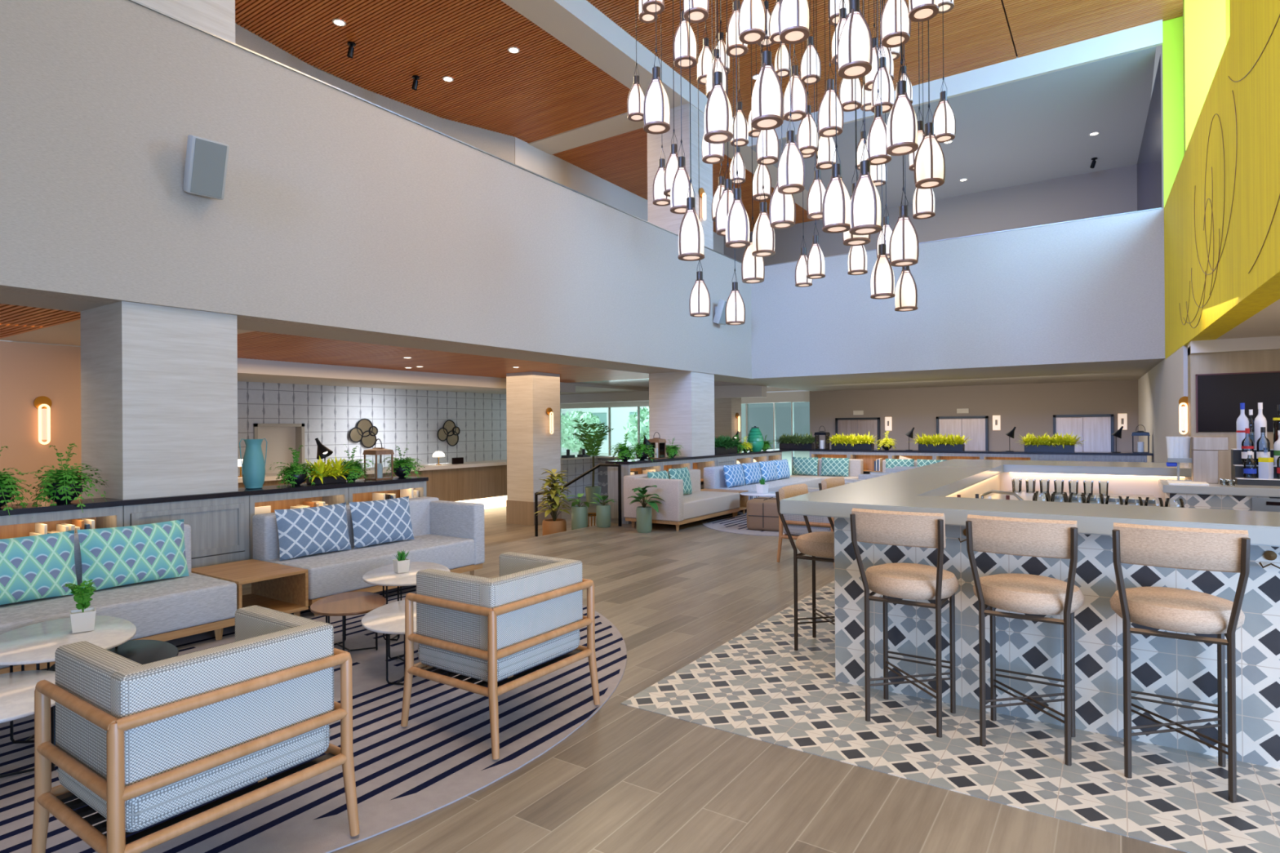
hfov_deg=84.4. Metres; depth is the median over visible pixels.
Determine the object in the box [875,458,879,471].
book
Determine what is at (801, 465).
cushion
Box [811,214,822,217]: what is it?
diffuser
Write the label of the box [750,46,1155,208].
ceiling
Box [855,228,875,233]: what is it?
diffuser
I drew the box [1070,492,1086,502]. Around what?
wine glass
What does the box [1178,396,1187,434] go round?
wall sconce
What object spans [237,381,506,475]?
wall
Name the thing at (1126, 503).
wine glass
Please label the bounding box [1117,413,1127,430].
wall light
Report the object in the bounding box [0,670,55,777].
coffee table
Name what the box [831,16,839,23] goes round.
diffuser
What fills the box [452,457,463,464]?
screen
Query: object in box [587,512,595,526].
plant stand
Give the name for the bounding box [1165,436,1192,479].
cup stack
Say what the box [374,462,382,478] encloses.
candle
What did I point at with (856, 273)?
diffuser
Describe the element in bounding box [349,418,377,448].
wall decoration
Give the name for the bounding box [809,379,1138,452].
wall
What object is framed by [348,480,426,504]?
base cabinet
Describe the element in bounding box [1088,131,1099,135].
recessed light
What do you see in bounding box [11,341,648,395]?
ceiling
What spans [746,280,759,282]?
diffuser
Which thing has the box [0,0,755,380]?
wall
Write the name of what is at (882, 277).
pendant lamp
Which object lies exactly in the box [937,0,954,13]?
pendant lamp
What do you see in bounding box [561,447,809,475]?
ground
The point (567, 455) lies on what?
box
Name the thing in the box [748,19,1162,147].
ceiling beam
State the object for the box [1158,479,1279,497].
countertop
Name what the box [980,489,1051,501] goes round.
countertop
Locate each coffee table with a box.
[0,615,136,743]
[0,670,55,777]
[48,640,178,671]
[310,591,386,652]
[360,600,416,685]
[362,561,450,640]
[739,491,775,499]
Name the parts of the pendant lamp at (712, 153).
cord, lamp shade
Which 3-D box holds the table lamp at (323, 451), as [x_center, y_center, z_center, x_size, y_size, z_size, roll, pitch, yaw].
[-3.274,0.348,7.302,0.177,0.460,0.161,0,0,-20]
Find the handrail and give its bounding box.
[534,463,621,536]
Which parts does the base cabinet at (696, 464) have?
panel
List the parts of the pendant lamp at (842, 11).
lamp shade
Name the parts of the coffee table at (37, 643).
leg, leg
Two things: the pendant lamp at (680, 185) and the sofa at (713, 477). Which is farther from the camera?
the sofa at (713, 477)
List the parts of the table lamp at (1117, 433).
lamp shade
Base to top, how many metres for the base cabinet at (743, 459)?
0.960 m
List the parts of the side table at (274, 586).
leg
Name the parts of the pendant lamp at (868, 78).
lamp shade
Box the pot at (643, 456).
[635,450,648,459]
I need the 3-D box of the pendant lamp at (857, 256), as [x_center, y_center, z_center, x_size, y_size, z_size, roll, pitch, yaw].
[2.586,-4.079,8.440,0.228,4.490,0.230,0,0,-3]
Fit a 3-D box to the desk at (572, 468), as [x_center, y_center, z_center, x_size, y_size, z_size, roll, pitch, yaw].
[-1.115,1.353,18.720,1.650,1.060,1.950,0,0,34]
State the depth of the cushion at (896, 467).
12.74 m
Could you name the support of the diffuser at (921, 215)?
attached to the pendant lamp at (923, 201)
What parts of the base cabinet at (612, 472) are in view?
panel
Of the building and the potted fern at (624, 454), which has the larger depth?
the building
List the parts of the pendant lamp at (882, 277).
cord, lamp shade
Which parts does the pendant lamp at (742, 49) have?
lamp shade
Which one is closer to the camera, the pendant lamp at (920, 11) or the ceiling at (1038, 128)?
the pendant lamp at (920, 11)
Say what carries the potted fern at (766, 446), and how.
on the countertop at (675, 458)
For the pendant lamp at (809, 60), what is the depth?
8.38 m
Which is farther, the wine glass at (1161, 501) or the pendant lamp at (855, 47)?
the pendant lamp at (855, 47)
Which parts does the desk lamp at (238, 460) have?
lamp shade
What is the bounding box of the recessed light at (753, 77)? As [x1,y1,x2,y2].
[751,74,758,79]
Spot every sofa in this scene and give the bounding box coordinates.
[0,524,236,674]
[252,496,484,615]
[623,469,739,531]
[703,459,821,500]
[790,458,863,481]
[882,459,917,471]
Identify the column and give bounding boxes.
[80,0,238,499]
[506,371,561,525]
[647,102,715,457]
[714,397,741,442]
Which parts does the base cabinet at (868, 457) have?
panel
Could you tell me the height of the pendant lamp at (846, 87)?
2.860 m
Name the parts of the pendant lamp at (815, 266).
cord, lamp shade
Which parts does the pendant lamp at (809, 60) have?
lamp shade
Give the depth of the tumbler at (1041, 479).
7.52 m
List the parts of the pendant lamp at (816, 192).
lamp shade, cord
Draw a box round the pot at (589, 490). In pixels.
[584,485,600,504]
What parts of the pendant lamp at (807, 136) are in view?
cord, lamp shade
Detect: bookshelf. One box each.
[0,506,123,539]
[248,487,348,559]
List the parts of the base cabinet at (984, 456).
panel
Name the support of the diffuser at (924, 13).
attached to the pendant lamp at (920, 11)
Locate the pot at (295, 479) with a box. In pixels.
[284,471,306,485]
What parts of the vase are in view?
handle, handle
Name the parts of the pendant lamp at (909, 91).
lamp shade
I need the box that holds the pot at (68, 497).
[44,481,82,503]
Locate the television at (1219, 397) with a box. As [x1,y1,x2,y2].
[1195,371,1279,432]
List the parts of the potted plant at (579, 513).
pot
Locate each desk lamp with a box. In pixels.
[237,458,242,477]
[432,451,444,465]
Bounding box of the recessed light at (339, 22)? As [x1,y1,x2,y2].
[332,18,346,26]
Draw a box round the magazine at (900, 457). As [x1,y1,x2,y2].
[898,455,911,459]
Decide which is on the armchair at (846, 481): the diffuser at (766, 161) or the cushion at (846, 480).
the cushion at (846, 480)
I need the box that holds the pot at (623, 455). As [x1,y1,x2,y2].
[617,451,631,461]
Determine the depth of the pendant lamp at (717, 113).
5.49 m
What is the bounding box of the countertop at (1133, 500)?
[1007,489,1155,506]
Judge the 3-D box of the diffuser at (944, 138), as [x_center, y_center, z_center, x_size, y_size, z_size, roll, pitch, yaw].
[3.348,-3.174,7.771,0.144,0.001,0.142,0,0,35]
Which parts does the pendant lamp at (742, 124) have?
cord, lamp shade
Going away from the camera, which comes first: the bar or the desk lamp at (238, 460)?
the bar
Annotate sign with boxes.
[853,410,863,414]
[956,408,968,413]
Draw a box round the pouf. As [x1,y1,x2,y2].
[746,497,778,531]
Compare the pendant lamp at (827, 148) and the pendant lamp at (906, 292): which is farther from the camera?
the pendant lamp at (827, 148)
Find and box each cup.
[1165,436,1173,457]
[1173,436,1178,457]
[1178,436,1183,457]
[1183,436,1191,457]
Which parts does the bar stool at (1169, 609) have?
leg, leg, seat, seat frame, backrest, leg, leg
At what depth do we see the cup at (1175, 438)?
6.59 m
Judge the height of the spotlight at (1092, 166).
0.214 m
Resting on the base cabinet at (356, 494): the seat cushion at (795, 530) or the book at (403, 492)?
the book at (403, 492)
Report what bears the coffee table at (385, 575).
on the rug at (442, 756)
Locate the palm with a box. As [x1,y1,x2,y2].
[570,419,613,504]
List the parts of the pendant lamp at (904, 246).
cord, lamp shade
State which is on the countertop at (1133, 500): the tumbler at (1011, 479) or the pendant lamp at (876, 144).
the tumbler at (1011, 479)
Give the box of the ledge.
[0,475,428,515]
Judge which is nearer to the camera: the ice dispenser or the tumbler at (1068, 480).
the ice dispenser
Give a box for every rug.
[0,585,626,852]
[702,509,795,536]
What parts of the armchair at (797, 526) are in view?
leg, leg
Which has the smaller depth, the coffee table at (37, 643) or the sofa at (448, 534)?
the coffee table at (37, 643)
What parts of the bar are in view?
fridge door, vent plate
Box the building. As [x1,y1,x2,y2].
[560,404,746,453]
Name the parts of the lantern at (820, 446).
pane, frame, pane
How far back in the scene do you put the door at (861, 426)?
19.88 m
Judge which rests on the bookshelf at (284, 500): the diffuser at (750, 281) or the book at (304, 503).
the book at (304, 503)
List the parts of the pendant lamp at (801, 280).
cord, lamp shade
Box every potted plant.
[63,579,96,633]
[392,549,409,573]
[534,468,571,535]
[564,493,597,529]
[592,493,617,528]
[628,484,664,533]
[755,477,768,493]
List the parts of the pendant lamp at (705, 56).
lamp shade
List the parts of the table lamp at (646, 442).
lamp shade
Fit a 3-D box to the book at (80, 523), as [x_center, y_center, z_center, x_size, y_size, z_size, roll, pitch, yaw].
[-4.319,0.882,5.419,0.200,0.330,0.019,0,0,34]
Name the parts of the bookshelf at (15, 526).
panel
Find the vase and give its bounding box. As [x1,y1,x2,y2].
[239,438,266,488]
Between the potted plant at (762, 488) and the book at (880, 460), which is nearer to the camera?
the potted plant at (762, 488)
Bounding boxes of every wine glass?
[1032,493,1048,501]
[1035,491,1050,501]
[1049,493,1066,502]
[1052,491,1067,502]
[1067,493,1084,502]
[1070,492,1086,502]
[1086,494,1103,503]
[1088,493,1104,503]
[1105,495,1123,505]
[1124,496,1142,506]
[1144,497,1163,506]
[1164,497,1184,507]
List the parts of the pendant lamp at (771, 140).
cord, lamp shade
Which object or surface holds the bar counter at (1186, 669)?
on the floor at (628, 780)
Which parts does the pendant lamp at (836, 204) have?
cord, lamp shade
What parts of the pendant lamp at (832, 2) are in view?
lamp shade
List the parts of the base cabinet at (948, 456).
panel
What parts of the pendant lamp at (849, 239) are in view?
cord, lamp shade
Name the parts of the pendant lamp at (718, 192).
lamp shade, cord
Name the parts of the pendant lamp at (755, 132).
lamp shade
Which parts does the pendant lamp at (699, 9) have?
lamp shade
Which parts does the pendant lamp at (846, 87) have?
lamp shade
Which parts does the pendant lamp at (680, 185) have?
cord, lamp shade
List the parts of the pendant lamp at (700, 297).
cord, lamp shade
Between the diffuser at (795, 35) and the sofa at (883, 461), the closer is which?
the diffuser at (795, 35)
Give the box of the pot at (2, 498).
[0,486,13,507]
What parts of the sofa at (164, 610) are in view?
seat, backrest, leg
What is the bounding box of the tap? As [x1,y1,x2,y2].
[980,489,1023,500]
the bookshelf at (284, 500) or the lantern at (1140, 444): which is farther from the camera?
the lantern at (1140, 444)
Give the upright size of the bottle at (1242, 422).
0.420 m
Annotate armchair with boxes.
[31,604,359,852]
[400,551,599,759]
[777,487,834,566]
[844,479,865,484]
[858,471,893,479]
[884,466,917,472]
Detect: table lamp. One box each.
[315,437,333,462]
[642,435,650,458]
[733,431,739,440]
[905,426,914,450]
[1005,426,1016,451]
[1111,426,1123,453]
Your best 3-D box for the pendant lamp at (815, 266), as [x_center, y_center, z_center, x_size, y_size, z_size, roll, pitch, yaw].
[2.161,-4.085,8.740,0.230,4.470,0.228,0,0,4]
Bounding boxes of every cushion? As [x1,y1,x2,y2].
[0,529,77,604]
[54,641,142,780]
[57,724,329,832]
[77,519,189,590]
[111,621,333,786]
[235,605,316,641]
[274,502,351,560]
[349,496,413,548]
[416,568,490,649]
[417,628,579,682]
[480,559,582,651]
[498,551,568,576]
[647,470,669,479]
[668,466,692,494]
[723,463,745,488]
[742,462,761,484]
[759,460,777,481]
[773,458,790,479]
[782,492,823,527]
[782,524,831,535]
[791,457,818,475]
[807,487,819,492]
[820,457,849,476]
[823,516,831,528]
[844,479,862,482]
[858,474,883,479]
[869,471,893,475]
[884,467,911,472]
[885,458,914,467]
[893,466,917,468]
[916,458,947,466]
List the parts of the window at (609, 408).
frame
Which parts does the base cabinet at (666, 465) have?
panel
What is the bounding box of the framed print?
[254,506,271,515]
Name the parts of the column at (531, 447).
skirting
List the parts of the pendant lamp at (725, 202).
lamp shade, cord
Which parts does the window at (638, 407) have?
frame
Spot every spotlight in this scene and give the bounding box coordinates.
[346,41,355,58]
[411,75,419,90]
[1089,157,1097,168]
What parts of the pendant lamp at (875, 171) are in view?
cord, lamp shade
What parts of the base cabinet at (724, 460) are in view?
door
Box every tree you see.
[560,410,605,454]
[622,406,648,448]
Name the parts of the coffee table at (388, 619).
leg, leg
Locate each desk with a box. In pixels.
[238,459,506,509]
[560,455,636,499]
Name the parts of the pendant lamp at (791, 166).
cord, lamp shade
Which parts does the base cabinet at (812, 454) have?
panel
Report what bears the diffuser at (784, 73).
attached to the pendant lamp at (784, 51)
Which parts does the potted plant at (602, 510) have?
pot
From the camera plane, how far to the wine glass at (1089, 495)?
4.49 m
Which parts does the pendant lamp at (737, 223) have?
cord, lamp shade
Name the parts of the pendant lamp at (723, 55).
lamp shade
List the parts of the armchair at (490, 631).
leg, leg, leg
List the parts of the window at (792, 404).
frame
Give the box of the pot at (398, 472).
[393,465,411,477]
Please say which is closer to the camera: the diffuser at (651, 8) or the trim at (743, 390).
the diffuser at (651, 8)
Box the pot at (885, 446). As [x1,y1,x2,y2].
[881,443,892,449]
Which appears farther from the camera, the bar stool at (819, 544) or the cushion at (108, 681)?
the bar stool at (819, 544)
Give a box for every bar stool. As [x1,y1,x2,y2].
[775,483,835,650]
[818,476,844,532]
[849,507,959,737]
[965,514,1084,765]
[1109,522,1250,802]
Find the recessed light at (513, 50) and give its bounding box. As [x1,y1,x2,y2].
[507,46,519,53]
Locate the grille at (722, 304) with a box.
[719,301,726,324]
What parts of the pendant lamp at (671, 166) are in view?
lamp shade, cord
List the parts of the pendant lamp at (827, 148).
cord, lamp shade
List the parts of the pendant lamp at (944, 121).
cord, lamp shade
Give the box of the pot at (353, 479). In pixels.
[343,468,360,481]
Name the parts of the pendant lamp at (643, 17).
lamp shade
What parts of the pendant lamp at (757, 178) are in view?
lamp shade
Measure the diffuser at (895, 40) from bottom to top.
0.001 m
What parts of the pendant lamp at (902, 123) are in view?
cord, lamp shade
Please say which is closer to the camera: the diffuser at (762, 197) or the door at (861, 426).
the diffuser at (762, 197)
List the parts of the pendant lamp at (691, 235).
cord, lamp shade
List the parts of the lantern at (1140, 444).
frame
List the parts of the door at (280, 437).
panel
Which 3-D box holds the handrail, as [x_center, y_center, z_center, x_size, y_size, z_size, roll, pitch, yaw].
[-1.045,1.230,11.554,1.800,1.279,0.048,0,0,34]
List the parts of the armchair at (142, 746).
leg, leg, leg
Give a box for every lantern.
[362,438,394,479]
[648,431,666,458]
[813,426,830,449]
[1131,424,1150,453]
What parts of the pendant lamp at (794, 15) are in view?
lamp shade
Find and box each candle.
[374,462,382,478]
[654,448,657,457]
[819,440,824,448]
[1137,441,1143,452]
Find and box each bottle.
[1235,403,1248,448]
[1241,428,1253,465]
[1243,451,1257,478]
[1248,409,1253,422]
[1253,402,1266,448]
[1256,426,1270,465]
[1257,448,1273,479]
[1272,404,1279,444]
[1273,430,1279,466]
[1276,456,1279,479]
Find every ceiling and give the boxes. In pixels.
[0,291,1162,391]
[0,303,797,391]
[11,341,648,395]
[235,0,630,142]
[552,128,817,236]
[586,0,1182,127]
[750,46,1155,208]
[1216,298,1279,339]
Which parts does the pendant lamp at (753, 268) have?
cord, lamp shade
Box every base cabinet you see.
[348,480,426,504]
[607,462,662,524]
[662,459,691,471]
[691,457,715,488]
[715,455,735,466]
[735,453,752,464]
[752,453,768,462]
[767,452,782,460]
[809,451,848,458]
[848,451,889,474]
[889,452,934,460]
[933,453,982,460]
[982,453,1032,460]
[1032,453,1088,461]
[1087,454,1146,462]
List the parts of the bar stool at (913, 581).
leg, leg, backrest, seat frame, seat, leg, leg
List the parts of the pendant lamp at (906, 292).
cord, lamp shade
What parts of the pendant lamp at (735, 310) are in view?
cord, lamp shade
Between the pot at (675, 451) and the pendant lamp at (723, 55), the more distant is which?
the pot at (675, 451)
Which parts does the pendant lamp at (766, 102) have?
cord, lamp shade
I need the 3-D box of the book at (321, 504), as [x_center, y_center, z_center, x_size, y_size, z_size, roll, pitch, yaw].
[-3.214,0.896,7.051,0.200,0.292,0.024,0,0,34]
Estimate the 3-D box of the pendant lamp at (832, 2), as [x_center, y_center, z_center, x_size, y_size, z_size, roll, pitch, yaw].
[2.220,-5.437,7.899,0.230,1.770,0.231,0,0,15]
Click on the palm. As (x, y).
(589, 490)
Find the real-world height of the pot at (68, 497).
0.161 m
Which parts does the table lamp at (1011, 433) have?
lamp shade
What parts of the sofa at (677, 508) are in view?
armrest, backrest, leg, seat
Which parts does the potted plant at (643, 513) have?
pot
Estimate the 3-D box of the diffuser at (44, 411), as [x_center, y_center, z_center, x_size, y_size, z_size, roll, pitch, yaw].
[-7.262,-0.028,8.598,0.010,0.380,0.087,0,0,34]
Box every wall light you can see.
[884,417,892,431]
[992,415,1000,430]
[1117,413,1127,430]
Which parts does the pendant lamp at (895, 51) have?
lamp shade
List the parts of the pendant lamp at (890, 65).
lamp shade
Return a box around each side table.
[191,559,308,617]
[700,488,748,515]
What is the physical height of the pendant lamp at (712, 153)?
3.510 m
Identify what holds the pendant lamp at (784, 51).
hanging from the ceiling at (978, 33)
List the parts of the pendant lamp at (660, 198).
cord, lamp shade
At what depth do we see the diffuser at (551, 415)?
13.67 m
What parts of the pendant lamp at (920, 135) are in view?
lamp shade, cord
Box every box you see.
[303,455,359,484]
[561,449,574,457]
[577,448,590,457]
[714,435,745,454]
[773,431,819,448]
[826,431,879,449]
[911,432,973,451]
[1016,431,1085,452]
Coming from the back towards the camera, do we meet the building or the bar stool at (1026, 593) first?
the building
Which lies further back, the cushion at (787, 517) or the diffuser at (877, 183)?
the diffuser at (877, 183)
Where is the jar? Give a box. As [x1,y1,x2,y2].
[746,426,764,451]
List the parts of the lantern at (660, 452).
pane, frame, pane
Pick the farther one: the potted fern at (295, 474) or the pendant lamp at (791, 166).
the potted fern at (295, 474)
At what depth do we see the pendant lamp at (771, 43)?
9.02 m
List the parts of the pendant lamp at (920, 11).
lamp shade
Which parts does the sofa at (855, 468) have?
seat, backrest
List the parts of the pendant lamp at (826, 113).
cord, lamp shade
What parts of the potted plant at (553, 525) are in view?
pot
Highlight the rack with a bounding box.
[1231,448,1279,486]
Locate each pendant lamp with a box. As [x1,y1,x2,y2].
[626,4,644,121]
[638,0,657,22]
[642,0,664,14]
[643,0,670,133]
[652,13,670,205]
[663,0,678,196]
[670,0,693,213]
[673,3,697,68]
[677,0,704,261]
[683,0,709,23]
[688,22,710,316]
[697,20,711,84]
[702,0,724,164]
[703,0,733,143]
[706,0,726,97]
[711,0,724,222]
[714,15,729,74]
[715,0,733,235]
[724,0,745,324]
[724,0,750,248]
[725,0,748,57]
[729,57,745,184]
[730,57,748,146]
[737,0,765,44]
[741,44,764,283]
[748,57,760,137]
[751,0,783,130]
[751,40,775,257]
[752,54,771,200]
[755,12,779,164]
[757,0,773,46]
[768,0,782,44]
[768,0,795,228]
[774,42,791,77]
[777,0,810,44]
[777,44,804,194]
[782,44,807,121]
[795,41,812,287]
[796,39,818,155]
[800,2,821,84]
[803,40,814,158]
[806,0,825,279]
[806,0,826,219]
[815,0,835,169]
[817,0,844,137]
[822,0,850,233]
[828,0,848,25]
[831,0,847,65]
[837,0,872,79]
[838,78,862,111]
[842,79,871,246]
[847,123,867,275]
[848,0,881,235]
[855,0,866,169]
[860,24,871,111]
[864,0,882,91]
[866,0,891,165]
[870,0,887,186]
[870,0,895,299]
[871,0,893,113]
[875,0,893,258]
[879,0,893,80]
[880,0,911,48]
[885,0,918,155]
[888,44,919,266]
[888,46,900,60]
[894,44,917,311]
[895,44,912,103]
[908,0,938,22]
[908,22,924,171]
[912,21,935,219]
[914,19,945,189]
[932,0,955,142]
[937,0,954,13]
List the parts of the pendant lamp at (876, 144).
cord, lamp shade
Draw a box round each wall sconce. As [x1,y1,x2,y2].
[33,395,52,444]
[546,407,553,434]
[699,187,706,220]
[735,413,740,431]
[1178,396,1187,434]
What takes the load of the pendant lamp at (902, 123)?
hanging from the ceiling at (978, 33)
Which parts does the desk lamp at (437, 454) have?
lamp shade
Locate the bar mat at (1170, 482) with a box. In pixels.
[1166,480,1208,485]
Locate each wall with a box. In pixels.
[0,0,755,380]
[0,341,81,504]
[123,495,249,568]
[235,22,515,164]
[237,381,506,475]
[514,136,724,254]
[724,164,1137,265]
[751,208,1164,379]
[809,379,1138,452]
[1137,0,1279,359]
[1137,344,1188,462]
[1162,0,1230,206]
[1187,349,1279,480]
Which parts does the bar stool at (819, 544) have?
leg, backrest, leg, seat, seat frame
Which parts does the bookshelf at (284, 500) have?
panel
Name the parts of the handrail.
post, rail, post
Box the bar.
[1158,479,1279,511]
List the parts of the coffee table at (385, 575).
leg, leg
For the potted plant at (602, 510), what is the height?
0.509 m
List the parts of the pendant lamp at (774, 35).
lamp shade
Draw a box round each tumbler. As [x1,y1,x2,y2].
[1011,479,1020,492]
[1013,478,1022,491]
[1025,479,1034,493]
[1026,478,1035,492]
[1039,480,1048,493]
[1040,479,1049,493]
[1053,480,1063,494]
[1055,480,1063,493]
[1068,480,1078,493]
[1068,480,1078,494]
[1083,481,1093,495]
[1097,481,1108,496]
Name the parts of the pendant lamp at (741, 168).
lamp shade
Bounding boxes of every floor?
[330,520,1279,852]
[484,494,608,546]
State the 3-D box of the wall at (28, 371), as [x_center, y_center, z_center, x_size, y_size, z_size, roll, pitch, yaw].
[-8.910,0.457,6.455,0.200,2.920,8.700,0,0,34]
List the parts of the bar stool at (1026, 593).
leg, leg, backrest, seat frame, seat, leg, leg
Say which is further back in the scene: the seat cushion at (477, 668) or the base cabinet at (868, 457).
the base cabinet at (868, 457)
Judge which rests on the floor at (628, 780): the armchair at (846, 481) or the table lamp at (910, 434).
the armchair at (846, 481)
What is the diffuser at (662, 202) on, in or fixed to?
attached to the pendant lamp at (660, 198)
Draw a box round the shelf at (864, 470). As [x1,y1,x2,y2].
[863,469,882,471]
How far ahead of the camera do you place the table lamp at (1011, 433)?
14.40 m
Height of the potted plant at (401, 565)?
0.170 m
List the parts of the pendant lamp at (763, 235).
cord, lamp shade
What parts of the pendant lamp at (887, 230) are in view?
lamp shade, cord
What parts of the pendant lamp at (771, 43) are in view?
lamp shade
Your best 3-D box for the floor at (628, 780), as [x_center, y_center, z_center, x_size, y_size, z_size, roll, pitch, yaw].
[4.145,1.720,6.860,12.850,0.404,24.000,0,0,34]
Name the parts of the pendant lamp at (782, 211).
cord, lamp shade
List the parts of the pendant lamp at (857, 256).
cord, lamp shade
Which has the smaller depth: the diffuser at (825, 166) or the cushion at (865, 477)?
the diffuser at (825, 166)
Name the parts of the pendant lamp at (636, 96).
cord, lamp shade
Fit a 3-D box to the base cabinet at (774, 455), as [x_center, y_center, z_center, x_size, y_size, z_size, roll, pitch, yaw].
[2.900,1.069,16.153,0.420,0.960,0.794,0,0,34]
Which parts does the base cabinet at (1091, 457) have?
door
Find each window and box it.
[560,407,611,456]
[560,408,561,457]
[609,406,639,455]
[745,403,748,443]
[773,402,776,448]
[774,402,794,469]
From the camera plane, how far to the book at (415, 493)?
7.94 m
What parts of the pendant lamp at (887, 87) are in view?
lamp shade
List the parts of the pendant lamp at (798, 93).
lamp shade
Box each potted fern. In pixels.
[0,445,42,515]
[10,443,108,512]
[270,445,324,487]
[332,444,375,482]
[382,442,424,478]
[608,433,638,463]
[631,432,657,462]
[665,438,684,457]
[734,434,748,453]
[739,437,754,452]
[761,434,775,450]
[875,431,897,449]
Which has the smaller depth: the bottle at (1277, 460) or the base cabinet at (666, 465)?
the bottle at (1277, 460)
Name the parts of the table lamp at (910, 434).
lamp shade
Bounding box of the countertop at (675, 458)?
[604,448,1153,464]
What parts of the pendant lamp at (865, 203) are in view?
cord, lamp shade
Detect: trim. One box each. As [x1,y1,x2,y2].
[128,0,741,262]
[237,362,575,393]
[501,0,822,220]
[528,112,644,155]
[560,384,766,404]
[560,391,809,408]
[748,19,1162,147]
[764,207,1161,266]
[1187,335,1279,355]
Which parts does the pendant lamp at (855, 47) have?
lamp shade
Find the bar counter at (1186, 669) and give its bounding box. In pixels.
[779,458,1279,768]
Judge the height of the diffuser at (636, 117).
0.001 m
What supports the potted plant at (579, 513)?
on the floor
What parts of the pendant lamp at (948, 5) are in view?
lamp shade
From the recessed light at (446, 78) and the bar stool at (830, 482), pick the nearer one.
the bar stool at (830, 482)
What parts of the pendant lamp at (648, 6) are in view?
lamp shade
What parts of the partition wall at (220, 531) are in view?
door, drawer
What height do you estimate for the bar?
1.000 m
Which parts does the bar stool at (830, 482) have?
leg, backrest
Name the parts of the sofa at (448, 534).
backrest, seat, armrest, leg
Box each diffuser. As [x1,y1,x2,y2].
[41,408,47,439]
[551,414,552,431]
[631,115,642,119]
[642,14,653,21]
[646,4,660,12]
[648,124,665,132]
[656,200,668,204]
[675,208,685,212]
[678,59,692,66]
[683,256,699,259]
[688,11,703,20]
[700,77,706,83]
[703,195,705,217]
[706,157,719,162]
[709,134,727,141]
[729,48,743,54]
[729,243,745,247]
[733,141,745,145]
[744,32,760,41]
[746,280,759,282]
[751,131,759,136]
[755,195,768,199]
[756,119,777,127]
[756,252,770,255]
[760,39,771,44]
[761,159,774,163]
[773,35,780,41]
[774,223,790,227]
[777,71,787,75]
[782,187,799,192]
[785,31,804,40]
[787,113,802,119]
[801,148,814,153]
[804,77,816,83]
[809,275,821,278]
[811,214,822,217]
[819,164,831,168]
[822,129,838,135]
[827,226,845,231]
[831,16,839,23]
[844,66,865,75]
[844,103,857,109]
[848,240,865,244]
[852,271,862,274]
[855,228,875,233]
[865,105,871,109]
[871,158,886,163]
[873,182,883,185]
[875,295,889,297]
[882,105,889,111]
[886,35,904,44]
[892,146,911,153]
[895,262,911,265]
[914,8,933,18]
[916,213,930,217]
[920,181,938,186]
[937,136,951,141]
[938,4,950,11]
[1181,406,1185,431]
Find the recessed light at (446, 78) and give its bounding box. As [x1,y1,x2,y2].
[442,75,453,81]
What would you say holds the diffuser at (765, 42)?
attached to the pendant lamp at (771, 43)
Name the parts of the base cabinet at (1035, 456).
door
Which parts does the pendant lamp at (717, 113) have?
cord, lamp shade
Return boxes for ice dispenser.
[1191,436,1228,483]
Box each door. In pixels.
[253,423,305,473]
[835,417,880,449]
[936,415,988,450]
[1053,413,1114,452]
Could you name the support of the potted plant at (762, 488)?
on the coffee table at (752, 494)
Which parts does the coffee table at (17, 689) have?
leg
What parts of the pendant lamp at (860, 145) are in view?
lamp shade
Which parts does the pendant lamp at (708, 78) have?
lamp shade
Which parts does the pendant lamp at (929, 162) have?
cord, lamp shade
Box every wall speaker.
[182,134,229,199]
[712,298,727,324]
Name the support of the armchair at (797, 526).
on the floor at (628, 780)
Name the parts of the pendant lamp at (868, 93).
lamp shade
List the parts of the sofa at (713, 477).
backrest, seat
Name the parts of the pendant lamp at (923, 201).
cord, lamp shade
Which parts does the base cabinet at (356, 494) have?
panel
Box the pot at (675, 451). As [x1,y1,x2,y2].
[666,449,676,457]
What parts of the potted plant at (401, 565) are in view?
pot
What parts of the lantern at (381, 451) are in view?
frame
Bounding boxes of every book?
[29,532,42,536]
[35,522,47,534]
[56,524,68,532]
[61,523,75,533]
[71,519,84,529]
[75,526,79,533]
[81,518,94,528]
[84,523,89,529]
[289,506,302,509]
[302,501,315,507]
[311,501,324,506]
[372,493,385,501]
[382,493,395,498]
[400,488,413,497]
[413,489,418,497]
[642,470,653,474]
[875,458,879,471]
[879,457,882,471]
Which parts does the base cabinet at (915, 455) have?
panel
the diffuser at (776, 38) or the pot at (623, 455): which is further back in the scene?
the pot at (623, 455)
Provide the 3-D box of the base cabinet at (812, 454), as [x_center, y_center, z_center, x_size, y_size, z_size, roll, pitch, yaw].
[4.496,1.058,16.522,0.924,0.960,0.420,0,0,34]
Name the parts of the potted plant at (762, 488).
pot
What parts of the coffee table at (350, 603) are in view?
leg, leg, leg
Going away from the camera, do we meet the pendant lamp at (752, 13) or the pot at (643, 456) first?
the pendant lamp at (752, 13)
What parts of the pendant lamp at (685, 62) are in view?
lamp shade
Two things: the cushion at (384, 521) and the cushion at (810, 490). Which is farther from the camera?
the cushion at (810, 490)
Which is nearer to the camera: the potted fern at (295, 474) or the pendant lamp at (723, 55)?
the potted fern at (295, 474)
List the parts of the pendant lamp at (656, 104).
cord, lamp shade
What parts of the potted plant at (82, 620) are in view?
pot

